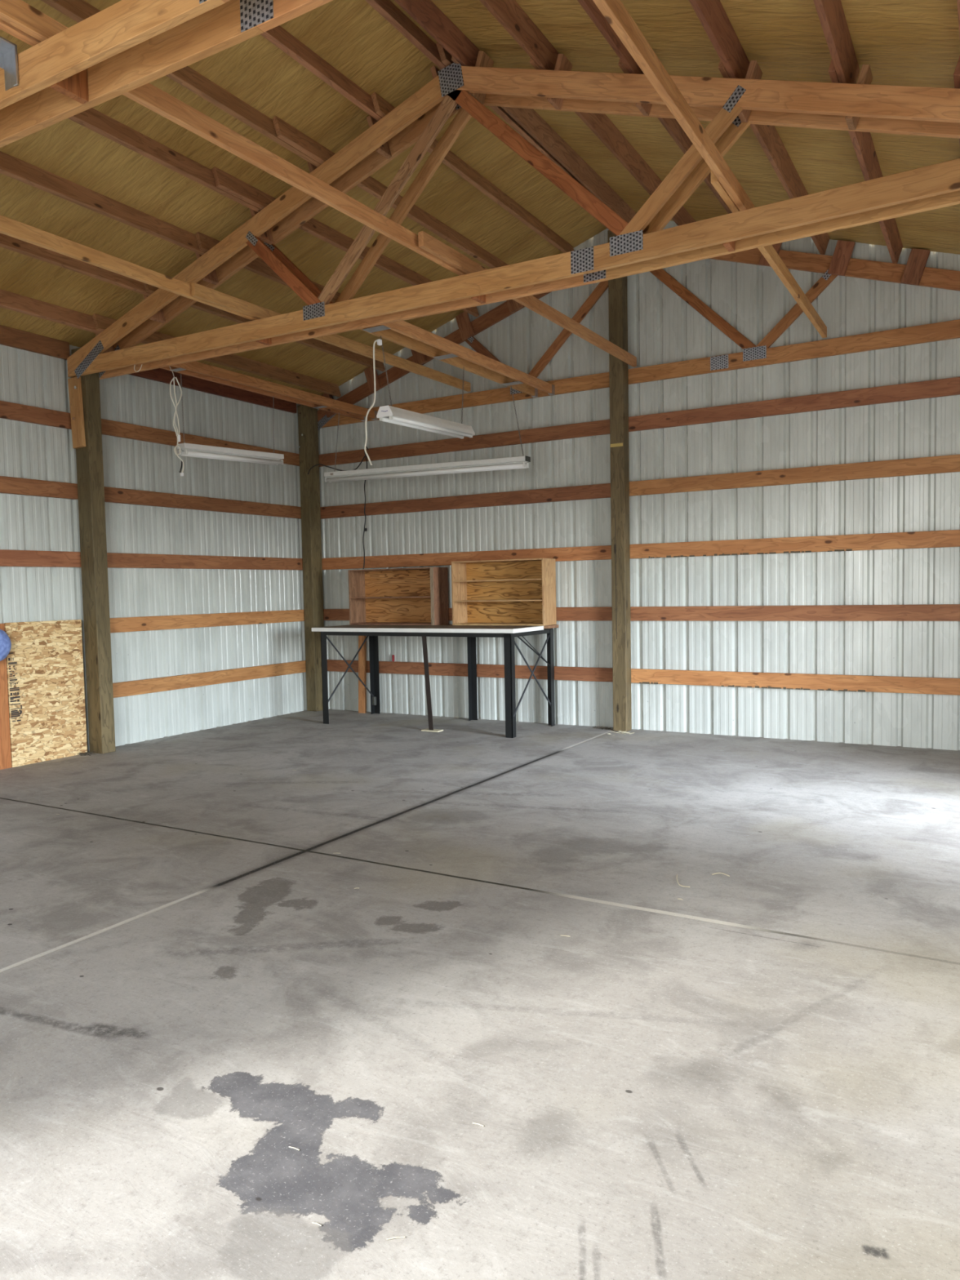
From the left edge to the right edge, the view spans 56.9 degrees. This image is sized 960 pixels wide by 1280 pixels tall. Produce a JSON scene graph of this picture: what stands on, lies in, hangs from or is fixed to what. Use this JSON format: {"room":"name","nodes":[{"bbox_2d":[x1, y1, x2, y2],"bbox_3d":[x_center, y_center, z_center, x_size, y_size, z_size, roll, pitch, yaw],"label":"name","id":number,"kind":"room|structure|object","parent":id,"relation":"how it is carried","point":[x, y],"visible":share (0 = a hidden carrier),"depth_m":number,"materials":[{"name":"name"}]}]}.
{"room":"farm building","nodes":[
{"label":"farm building","id":0,"kind":"room"},
{"bbox_2d":[0,344,306,751],"bbox_3d":[-4.336,-0.728,6.775,0.027,3.710,9.161,1,4,30],"label":"wall","id":1,"kind":"structure","parent":0,"point":[30,451],"depth_m":8.83,"materials":[{"name":"metal"}]},
{"bbox_2d":[0,324,69,359],"bbox_3d":[-4.354,-2.473,6.636,0.036,0.150,2.810,1,4,30],"label":"beam","id":2,"kind":"structure","parent":1,"relation":"attached to","point":[9,336],"depth_m":7.55,"materials":[{"name":"brown wood"}]},
{"bbox_2d":[0,400,71,429],"bbox_3d":[-4.337,-1.861,6.680,0.036,0.137,2.830,1,4,30],"label":"beam","id":3,"kind":"structure","parent":1,"relation":"attached to","point":[9,411],"depth_m":7.56,"materials":[{"name":"brown wood"}]},
{"bbox_2d":[0,475,78,499],"bbox_3d":[-4.325,-1.244,6.716,0.036,0.137,2.830,1,4,30],"label":"beam","id":4,"kind":"structure","parent":1,"relation":"attached to","point":[8,485],"depth_m":7.59,"materials":[{"name":"brown wood"}]},
{"bbox_2d":[0,549,80,567],"bbox_3d":[-4.313,-0.639,6.750,0.036,0.137,2.830,1,4,30],"label":"beam","id":5,"kind":"structure","parent":1,"relation":"attached to","point":[7,557],"depth_m":7.62,"materials":[{"name":"brown wood"}]},
{"bbox_2d":[0,0,333,147],"bbox_3d":[-1.592,-2.832,3.348,8.040,1.585,0.219,1,4,30],"label":"roof truss","id":6,"kind":"object","parent":1,"relation":"on","point":[126,46],"visible":1,"depth_m":3.20,"materials":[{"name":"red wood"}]},
{"bbox_2d":[0,35,18,90],"bbox_3d":[-1.872,-2.171,3.242,0.090,0.148,0.328,1,4,30],"label":"bracket","id":7,"kind":"object","parent":6,"relation":"attached to","point":[8,50],"visible":1,"depth_m":3.37,"materials":[{"name":"metal"}]},
{"bbox_2d":[0,0,67,41],"bbox_3d":[-2.235,-2.224,2.302,0.037,0.088,2.750,1,4,30],"label":"brace","id":8,"kind":"object","parent":6,"relation":"attached to","point":[19,14],"visible":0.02,"depth_m":3.26,"materials":[{"name":"brown wood"}]},
{"bbox_2d":[0,288,102,333],"bbox_3d":[-4.015,-2.605,6.319,0.076,0.142,3.420,1,4,30],"label":"purlin","id":9,"kind":"structure","parent":6,"relation":"attached to","point":[9,300],"depth_m":7.16,"materials":[{"name":"brown wood"}]},
{"bbox_2d":[0,232,151,296],"bbox_3d":[-3.467,-2.801,5.984,0.076,0.142,3.420,1,4,30],"label":"purlin","id":10,"kind":"structure","parent":6,"relation":"attached to","point":[6,242],"depth_m":6.62,"materials":[{"name":"brown wood"}]},
{"bbox_2d":[0,151,205,255],"bbox_3d":[-2.927,-2.994,5.655,0.076,0.142,3.420,1,4,30],"label":"purlin","id":11,"kind":"structure","parent":6,"relation":"attached to","point":[11,166],"depth_m":6.08,"materials":[{"name":"brown wood"}]},
{"bbox_2d":[0,214,257,320],"bbox_3d":[-2.457,-2.396,5.496,0.041,0.088,3.450,1,4,31],"label":"brace","id":12,"kind":"object","parent":6,"relation":"attached to","point":[9,227],"visible":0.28,"depth_m":5.55,"materials":[{"name":"brown wood"}]},
{"bbox_2d":[68,107,261,212],"bbox_3d":[-2.413,-3.177,5.341,0.076,0.142,3.420,1,4,30],"label":"purlin","id":13,"kind":"structure","parent":6,"relation":"attached to","point":[92,119],"depth_m":5.76,"materials":[{"name":"brown wood"}]},
{"bbox_2d":[40,0,321,167],"bbox_3d":[-1.915,-3.355,5.038,0.076,0.142,3.420,1,4,30],"label":"purlin","id":14,"kind":"structure","parent":6,"relation":"attached to","point":[77,11],"depth_m":5.46,"materials":[{"name":"brown wood"}]},
{"bbox_2d":[0,18,466,275],"bbox_3d":[-0.975,-2.368,4.486,0.037,0.089,3.701,1,4,32],"label":"brace","id":15,"kind":"object","parent":6,"relation":"attached to","point":[148,95],"visible":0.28,"depth_m":4.31,"materials":[{"name":"brown wood"}]},
{"bbox_2d":[260,25,382,120],"bbox_3d":[-1.453,-3.520,4.755,0.076,0.142,3.420,1,4,30],"label":"purlin","id":16,"kind":"structure","parent":6,"relation":"attached to","point":[277,36],"depth_m":5.51,"materials":[{"name":"brown wood"}]},
{"bbox_2d":[364,0,446,69],"bbox_3d":[-0.999,-3.682,4.478,0.076,0.142,3.420,1,4,30],"label":"purlin","id":17,"kind":"structure","parent":6,"relation":"on","point":[387,9],"depth_m":5.40,"materials":[{"name":"brown wood"}]},
{"bbox_2d":[394,0,479,66],"bbox_3d":[-0.835,-3.661,4.384,0.078,0.142,3.420,1,4,30],"label":"beam","id":18,"kind":"structure","parent":6,"relation":"attached to","point":[425,13],"depth_m":5.39,"materials":[{"name":"brown wood"}]},
{"bbox_2d":[479,0,559,70],"bbox_3d":[-0.352,-3.470,4.114,0.078,0.142,3.420,1,4,30],"label":"purlin","id":19,"kind":"structure","parent":6,"relation":"attached to","point":[508,13],"depth_m":5.13,"materials":[{"name":"brown wood"}]},
{"bbox_2d":[577,0,644,74],"bbox_3d":[0.144,-3.274,3.838,0.078,0.142,3.420,1,4,30],"label":"purlin","id":20,"kind":"structure","parent":6,"relation":"attached to","point":[589,6],"depth_m":4.82,"materials":[{"name":"brown wood"}]},
{"bbox_2d":[592,0,755,211],"bbox_3d":[0.711,-2.353,3.645,0.039,0.088,3.450,1,4,30],"label":"brace","id":21,"kind":"object","parent":6,"relation":"attached to","point":[615,12],"visible":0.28,"depth_m":3.79,"materials":[{"name":"brown wood"}]},
{"bbox_2d":[688,0,749,79],"bbox_3d":[0.644,-3.077,3.558,0.078,0.142,3.420,1,4,30],"label":"purlin","id":22,"kind":"structure","parent":6,"relation":"attached to","point":[711,14],"depth_m":4.59,"materials":[{"name":"brown wood"}]},
{"bbox_2d":[813,0,859,84],"bbox_3d":[1.136,-2.883,3.284,0.078,0.142,3.420,1,4,30],"label":"purlin","id":23,"kind":"structure","parent":6,"relation":"on","point":[831,15],"depth_m":4.32,"materials":[{"name":"brown wood"}]},
{"bbox_2d":[956,0,959,38],"bbox_3d":[1.631,-2.687,3.007,0.078,0.142,3.420,1,4,30],"label":"purlin","id":24,"kind":"structure","parent":6,"relation":"on","point":[957,1],"depth_m":3.78,"materials":[{"name":"brown wood"}]},
{"bbox_2d":[101,418,299,466],"bbox_3d":[-2.810,-2.042,9.288,0.036,0.137,2.975,1,4,30],"label":"beam","id":25,"kind":"structure","parent":1,"relation":"attached to","point":[110,428],"depth_m":8.77,"materials":[{"name":"brown wood"}]},
{"bbox_2d":[103,486,301,519],"bbox_3d":[-2.798,-1.424,9.324,0.036,0.137,2.975,1,4,30],"label":"beam","id":26,"kind":"structure","parent":1,"relation":"attached to","point":[112,495],"depth_m":9.10,"materials":[{"name":"brown wood"}]},
{"bbox_2d":[106,552,302,569],"bbox_3d":[-2.786,-0.819,9.359,0.036,0.137,2.975,1,4,30],"label":"beam","id":27,"kind":"structure","parent":1,"relation":"attached to","point":[116,560],"depth_m":9.13,"materials":[{"name":"brown wood"}]},
{"bbox_2d":[110,609,304,632],"bbox_3d":[-2.774,-0.214,9.393,0.036,0.137,2.975,1,4,30],"label":"beam","id":28,"kind":"structure","parent":1,"relation":"attached to","point":[197,620],"depth_m":9.17,"materials":[{"name":"brown wood"}]},
{"bbox_2d":[112,660,306,697],"bbox_3d":[-2.762,0.393,9.428,0.036,0.137,2.975,1,4,30],"label":"girt","id":29,"kind":"object","parent":1,"relation":"attached to","point":[122,689],"depth_m":9.21,"materials":[{"name":"brown wood"}]},
{"bbox_2d":[127,368,296,413],"bbox_3d":[-2.864,-2.649,9.182,0.036,0.150,2.780,1,4,30],"label":"beam","id":30,"kind":"structure","parent":1,"relation":"attached to","point":[160,375],"depth_m":9.30,"materials":[{"name":"brown wood"}]},
{"bbox_2d":[66,50,959,379],"bbox_3d":[-0.130,-2.985,5.848,8.040,1.585,0.219,1,4,30],"label":"roof truss","id":31,"kind":"object","parent":1,"relation":"on","point":[641,245],"visible":0.93,"depth_m":5.47,"materials":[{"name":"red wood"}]},
{"bbox_2d":[92,313,341,396],"bbox_3d":[-2.455,-2.797,8.908,0.076,0.142,3.218,1,4,30],"label":"purlin","id":32,"kind":"structure","parent":31,"relation":"on","point":[101,322],"depth_m":9.16,"materials":[{"name":"brown wood"}]},
{"bbox_2d":[143,283,385,371],"bbox_3d":[-1.907,-2.993,8.573,0.076,0.142,3.218,1,4,30],"label":"purlin","id":33,"kind":"structure","parent":31,"relation":"on","point":[313,343],"depth_m":8.96,"materials":[{"name":"brown wood"}]},
{"bbox_2d":[195,231,340,302],"bbox_3d":[-1.367,-3.186,8.244,0.076,0.142,3.218,1,4,30],"label":"purlin","id":34,"kind":"structure","parent":31,"relation":"on","point":[205,242],"depth_m":7.37,"materials":[{"name":"brown wood"}]},
{"bbox_2d":[191,282,471,391],"bbox_3d":[-1.057,-2.559,7.776,0.040,0.088,3.730,1,4,30],"label":"brace","id":35,"kind":"object","parent":31,"relation":"attached to","point":[199,291],"visible":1,"depth_m":7.55,"materials":[{"name":"brown wood"}]},
{"bbox_2d":[211,166,479,317],"bbox_3d":[-0.948,-3.358,7.767,0.076,0.142,3.598,1,4,30],"label":"purlin","id":36,"kind":"structure","parent":31,"relation":"attached to","point":[224,181],"depth_m":7.16,"materials":[{"name":"brown wood"}]},
{"bbox_2d":[271,115,508,268],"bbox_3d":[-0.451,-3.535,7.464,0.076,0.142,3.598,1,4,30],"label":"purlin","id":37,"kind":"structure","parent":31,"relation":"attached to","point":[285,131],"depth_m":7.03,"materials":[{"name":"brown wood"}]},
{"bbox_2d":[370,92,573,253],"bbox_3d":[0.107,-3.712,7.345,0.076,0.142,3.218,1,4,30],"label":"purlin","id":38,"kind":"structure","parent":31,"relation":"on","point":[382,107],"depth_m":7.29,"materials":[{"name":"brown wood"}]},
{"bbox_2d":[435,42,591,193],"bbox_3d":[0.561,-3.874,7.068,0.076,0.142,3.218,1,4,30],"label":"purlin","id":39,"kind":"structure","parent":31,"relation":"on","point":[446,57],"depth_m":6.51,"materials":[{"name":"brown wood"}]},
{"bbox_2d":[451,56,636,222],"bbox_3d":[0.660,-3.854,7.012,0.078,0.142,3.218,1,4,30],"label":"purlin","id":40,"kind":"structure","parent":31,"relation":"on","point":[529,119],"depth_m":7.07,"materials":[{"name":"brown wood"}]},
{"bbox_2d":[529,57,696,226],"bbox_3d":[1.143,-3.663,6.742,0.078,0.142,3.218,1,4,30],"label":"purlin","id":41,"kind":"structure","parent":31,"relation":"on","point":[599,124],"depth_m":6.62,"materials":[{"name":"brown wood"}]},
{"bbox_2d":[617,58,732,213],"bbox_3d":[1.638,-3.468,6.465,0.078,0.142,3.218,1,4,30],"label":"purlin","id":42,"kind":"structure","parent":31,"relation":"on","point":[672,126],"depth_m":5.97,"materials":[{"name":"brown wood"}]},
{"bbox_2d":[718,59,830,254],"bbox_3d":[2.139,-3.270,6.186,0.078,0.142,3.218,1,4,30],"label":"purlin","id":43,"kind":"structure","parent":31,"relation":"on","point":[767,135],"depth_m":6.01,"materials":[{"name":"brown wood"}]},
{"bbox_2d":[0,708,959,1279],"bbox_3d":[-0.831,1.204,4.985,8.400,0.120,9.420,1,4,30],"label":"floor","id":44,"kind":"structure","parent":0,"point":[753,1073],"depth_m":3.00,"materials":[{"name":"concrete"}]},
{"bbox_2d":[0,623,11,769],"bbox_3d":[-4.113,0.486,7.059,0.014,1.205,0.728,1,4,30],"label":"stud","id":45,"kind":"object","parent":44,"relation":"on","point":[5,738],"visible":1,"depth_m":7.34,"materials":[{"name":"brown wood"}]},
{"bbox_2d":[0,629,11,661],"bbox_3d":[-3.949,0.045,7.142,0.171,0.300,0.351,1,4,30],"label":"ball","id":46,"kind":"object","parent":45,"relation":"attached to","point":[5,642],"visible":1,"depth_m":7.18,"materials":[{"name":"blue plastic"}]},
{"bbox_2d":[4,619,87,767],"bbox_3d":[-3.748,0.441,7.681,0.016,1.210,0.705,1,4,30],"label":"board","id":47,"kind":"object","parent":44,"relation":"on","point":[45,659],"visible":0.98,"depth_m":7.66,"materials":[{"name":"brown wood"}]},
{"bbox_2d":[77,751,94,755],"bbox_3d":[-3.541,1.017,7.936,0.191,0.027,0.173,-1,3,5],"label":"litter","id":48,"kind":"object","parent":44,"relation":"on","point":[86,753],"visible":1,"depth_m":7.93,"materials":[{"name":"brown"}]},
{"bbox_2d":[71,346,115,754],"bbox_3d":[-3.470,-0.778,7.960,0.186,3.600,0.140,1,4,30],"label":"wooden post","id":49,"kind":"object","parent":44,"relation":"on","point":[89,459],"visible":0.76,"depth_m":7.92,"materials":[{"name":"brown wood"}]},
{"bbox_2d":[67,376,85,448],"bbox_3d":[-3.562,-2.005,7.814,0.163,0.616,0.051,1,4,30],"label":"support block","id":50,"kind":"object","parent":49,"relation":"attached to","point":[75,393],"visible":1,"depth_m":7.80,"materials":[{"name":"brown wood"}]},
{"bbox_2d":[297,404,324,711],"bbox_3d":[-1.995,-0.954,10.518,0.146,3.600,0.195,1,4,30],"label":"wooden post","id":51,"kind":"object","parent":44,"relation":"on","point":[308,428],"visible":0.86,"depth_m":10.46,"materials":[{"name":"brown wood"}]},
{"bbox_2d":[358,635,366,713],"bbox_3d":[-1.368,0.353,10.304,0.088,0.992,0.082,1,4,30],"label":"stud","id":52,"kind":"object","parent":44,"relation":"on","point":[362,653],"visible":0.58,"depth_m":10.29,"materials":[{"name":"brown wood"}]},
{"bbox_2d":[386,1235,404,1239],"bbox_3d":[-0.184,1.304,1.932,0.040,0.004,0.003,-2,3,-10],"label":"straw piece","id":53,"kind":"object","parent":44,"relation":"on","point":[403,1236],"visible":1,"depth_m":1.93,"materials":[{"name":"beige"}]},
{"bbox_2d":[421,728,443,732],"bbox_3d":[-0.478,0.906,8.890,0.200,0.012,0.100,1,4,30],"label":"shim","id":54,"kind":"object","parent":44,"relation":"on","point":[426,729],"visible":1,"depth_m":8.86,"materials":[{"name":"beige wood"}]},
{"bbox_2d":[311,624,558,737],"bbox_3d":[-0.495,0.371,9.288,2.503,1.035,0.888,1,4,30],"label":"workbench","id":55,"kind":"object","parent":44,"relation":"on","point":[508,633],"visible":0.99,"depth_m":9.02,"materials":[{"name":"black metal"}]},
{"bbox_2d":[347,567,448,625],"bbox_3d":[-0.917,-0.482,9.851,1.150,0.620,0.293,1,4,30],"label":"shelf unit","id":56,"kind":"object","parent":55,"relation":"on","point":[415,596],"visible":0.99,"depth_m":9.97,"materials":[{"name":"brown wood"}]},
{"bbox_2d":[311,626,543,633],"bbox_3d":[-0.587,-0.116,9.166,2.456,0.040,0.643,1,4,30],"label":"countertop","id":57,"kind":"structure","parent":55,"relation":"on","point":[540,628],"depth_m":8.75,"materials":[{"name":"white laminate"}]},
{"bbox_2d":[451,558,556,626],"bbox_3d":[0.239,-0.491,9.178,1.075,0.670,0.285,1,4,30],"label":"shelf unit","id":58,"kind":"object","parent":55,"relation":"on","point":[506,592],"visible":1,"depth_m":9.29,"materials":[{"name":"brown wood"}]},
{"bbox_2d":[592,726,613,729],"bbox_3d":[1.232,0.874,8.800,0.255,0.024,0.129,0,4,22],"label":"litter","id":59,"kind":"object","parent":44,"relation":"on","point":[598,727],"visible":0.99,"depth_m":8.80,"materials":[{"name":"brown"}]},
{"bbox_2d":[607,230,631,731],"bbox_3d":[1.350,-1.499,8.553,0.140,4.780,0.142,1,4,30],"label":"wooden post","id":60,"kind":"object","parent":44,"relation":"on","point":[617,287],"visible":0.85,"depth_m":8.51,"materials":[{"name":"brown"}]},
{"bbox_2d":[607,730,634,735],"bbox_3d":[1.331,0.889,8.489,0.262,0.024,0.222,-3,4,-31],"label":"litter","id":61,"kind":"object","parent":44,"relation":"on","point":[611,731],"visible":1,"depth_m":8.49,"materials":[{"name":"beige wicker"}]},
{"bbox_2d":[0,0,959,395],"bbox_3d":[-0.905,-3.114,4.477,8.357,1.448,9.345,1,4,30],"label":"ceiling","id":62,"kind":"structure","parent":0,"point":[903,42],"depth_m":6.08,"materials":[{"name":"plywood"}]},
{"bbox_2d":[317,220,959,750],"bbox_3d":[1.478,-1.594,8.620,8.171,4.997,0.027,1,4,30],"label":"wall","id":63,"kind":"structure","parent":0,"point":[663,328],"depth_m":8.24,"materials":[{"name":"metal"}]},
{"bbox_2d":[318,419,609,466],"bbox_3d":[-0.323,-2.109,9.600,3.940,0.137,0.036,1,4,30],"label":"wall girt","id":64,"kind":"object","parent":63,"relation":"attached to","point":[598,427],"depth_m":9.43,"materials":[{"name":"brown wood"}]},
{"bbox_2d":[307,446,368,568],"bbox_3d":[-1.585,-1.500,9.998,0.710,1.399,0.095,-3,4,-29],"label":"extension cord","id":65,"kind":"object","parent":64,"relation":"attached to","point":[365,529],"visible":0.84,"depth_m":10.13,"materials":[{"name":"black plastic"}]},
{"bbox_2d":[320,483,610,519],"bbox_3d":[-0.311,-1.492,9.635,3.940,0.137,0.036,1,4,30],"label":"wall girt","id":66,"kind":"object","parent":63,"relation":"attached to","point":[596,491],"depth_m":9.48,"materials":[{"name":"brown wood"}]},
{"bbox_2d":[321,545,611,569],"bbox_3d":[-0.299,-0.886,9.670,3.940,0.137,0.036,1,4,30],"label":"wall girt","id":67,"kind":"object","parent":63,"relation":"attached to","point":[604,552],"depth_m":9.58,"materials":[{"name":"brown wood"}]},
{"bbox_2d":[323,606,612,620],"bbox_3d":[-0.287,-0.281,9.705,3.940,0.137,0.036,1,4,30],"label":"beam","id":68,"kind":"structure","parent":63,"relation":"attached to","point":[601,613],"depth_m":8.97,"materials":[{"name":"brown wood"}]},
{"bbox_2d":[327,659,613,681],"bbox_3d":[-0.275,0.326,9.740,3.940,0.137,0.036,1,4,30],"label":"girt","id":69,"kind":"object","parent":63,"relation":"attached to","point":[561,673],"depth_m":9.54,"materials":[{"name":"brown wood"}]},
{"bbox_2d":[317,240,959,430],"bbox_3d":[1.415,-3.168,8.487,8.040,1.480,0.074,1,4,30],"label":"roof truss","id":70,"kind":"object","parent":63,"relation":"attached to","point":[915,273],"visible":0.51,"depth_m":7.99,"materials":[{"name":"brown wood"}]},
{"bbox_2d":[160,360,377,421],"bbox_3d":[-1.961,-2.455,8.802,0.197,0.098,2.947,1,4,29],"label":"beam","id":71,"kind":"structure","parent":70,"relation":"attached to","point":[195,369],"depth_m":8.56,"materials":[{"name":"brown wood"}]},
{"bbox_2d":[169,366,184,475],"bbox_3d":[-2.596,-1.870,7.581,0.034,0.918,0.124,1,4,30],"label":"cord","id":72,"kind":"object","parent":71,"relation":"hanging from","point":[177,433],"visible":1,"depth_m":7.58,"materials":[{"name":"beige plastic"}]},
{"bbox_2d":[177,373,284,465],"bbox_3d":[-2.303,-2.012,8.252,0.110,0.715,1.222,1,4,31],"label":"light","id":73,"kind":"object","parent":71,"relation":"hanging from","point":[190,450],"depth_m":8.15,"materials":[{"name":"white metal"}]},
{"bbox_2d":[272,396,274,449],"bbox_3d":[-2.031,-2.115,8.720,0.013,0.572,0.056,-1,3,4],"label":"chain","id":74,"kind":"object","parent":71,"relation":"hanging from","point":[273,397],"visible":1,"depth_m":8.72,"materials":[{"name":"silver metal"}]},
{"bbox_2d":[324,412,530,482],"bbox_3d":[-0.608,-2.053,9.028,2.464,0.744,0.110,2,5,30],"label":"light","id":75,"kind":"object","parent":70,"relation":"hanging from","point":[518,462],"depth_m":8.95,"materials":[{"name":"white metal"}]},
{"bbox_2d":[359,320,555,397],"bbox_3d":[-0.091,-2.429,7.710,0.236,0.098,2.943,1,4,30],"label":"rail","id":76,"kind":"object","parent":70,"relation":"attached to","point":[402,333],"visible":0.95,"depth_m":7.48,"materials":[{"name":"wood"}]},
{"bbox_2d":[364,338,382,465],"bbox_3d":[-0.802,-1.791,6.676,0.162,0.948,0.042,-3,4,-31],"label":"power cord","id":77,"kind":"object","parent":76,"relation":"hanging from","point":[379,340],"visible":1,"depth_m":6.67,"materials":[{"name":"beige plastic"}]},
{"bbox_2d":[376,335,475,439],"bbox_3d":[-0.423,-2.032,7.176,0.154,0.651,1.236,1,5,30],"label":"light","id":78,"kind":"object","parent":76,"relation":"hanging from","point":[388,414],"depth_m":7.02,"materials":[{"name":"white metal"}]},
{"bbox_2d":[461,367,464,423],"bbox_3d":[-0.149,-2.118,7.682,0.014,0.522,0.125,0,3,13],"label":"chain","id":79,"kind":"object","parent":76,"relation":"hanging from","point":[463,367],"visible":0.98,"depth_m":7.68,"materials":[{"name":"silver metal"}]},
{"bbox_2d":[511,386,524,455],"bbox_3d":[0.356,-2.095,8.473,0.136,0.680,0.014,2,4,39],"label":"chain","id":80,"kind":"object","parent":76,"relation":"hanging from","point":[511,386],"visible":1,"depth_m":8.48,"materials":[{"name":"silver metal"}]},
{"bbox_2d":[417,231,636,366],"bbox_3d":[0.560,-2.541,6.913,0.037,0.090,3.610,1,4,31],"label":"brace","id":81,"kind":"object","parent":70,"relation":"attached to","point":[427,242],"visible":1,"depth_m":6.69,"materials":[{"name":"brown wood"}]},
{"bbox_2d":[711,169,826,337],"bbox_3d":[2.082,-2.524,6.087,0.040,0.088,3.480,1,4,30],"label":"brace","id":82,"kind":"object","parent":70,"relation":"attached to","point":[770,254],"visible":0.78,"depth_m":6.10,"materials":[{"name":"brown wood"}]},
{"bbox_2d":[827,59,902,263],"bbox_3d":[2.630,-3.076,5.912,0.078,0.142,3.218,1,4,30],"label":"purlin","id":83,"kind":"structure","parent":70,"relation":"attached to","point":[862,142],"depth_m":5.68,"materials":[{"name":"brown wood"}]},
{"bbox_2d":[953,56,959,144],"bbox_3d":[3.126,-2.881,5.635,0.078,0.142,3.218,1,4,30],"label":"purlin","id":84,"kind":"structure","parent":70,"relation":"attached to","point":[957,72],"depth_m":4.28,"materials":[{"name":"brown wood"}]},
{"bbox_2d":[628,377,959,431],"bbox_3d":[3.145,-2.061,7.573,4.085,0.137,0.036,1,4,30],"label":"girt","id":85,"kind":"object","parent":63,"relation":"attached to","point":[948,386],"depth_m":7.75,"materials":[{"name":"brown wood"}]},
{"bbox_2d":[629,454,959,496],"bbox_3d":[3.157,-1.444,7.608,4.085,0.137,0.036,1,4,30],"label":"girt","id":86,"kind":"object","parent":63,"relation":"attached to","point":[942,464],"depth_m":7.78,"materials":[{"name":"brown wood"}]},
{"bbox_2d":[630,529,959,558],"bbox_3d":[3.169,-0.837,7.642,4.085,0.140,0.038,1,4,30],"label":"girt","id":87,"kind":"object","parent":63,"relation":"attached to","point":[950,538],"depth_m":7.82,"materials":[{"name":"brown wood"}]},
{"bbox_2d":[630,604,959,621],"bbox_3d":[3.181,-0.234,7.678,4.085,0.137,0.036,1,4,30],"label":"girt","id":88,"kind":"object","parent":63,"relation":"attached to","point":[928,612],"depth_m":7.85,"materials":[{"name":"brown wood"}]},
{"bbox_2d":[631,668,959,695],"bbox_3d":[3.193,0.375,7.712,4.085,0.140,0.038,1,4,30],"label":"girt","id":89,"kind":"object","parent":63,"relation":"attached to","point":[860,683],"depth_m":7.88,"materials":[{"name":"brown wood"}]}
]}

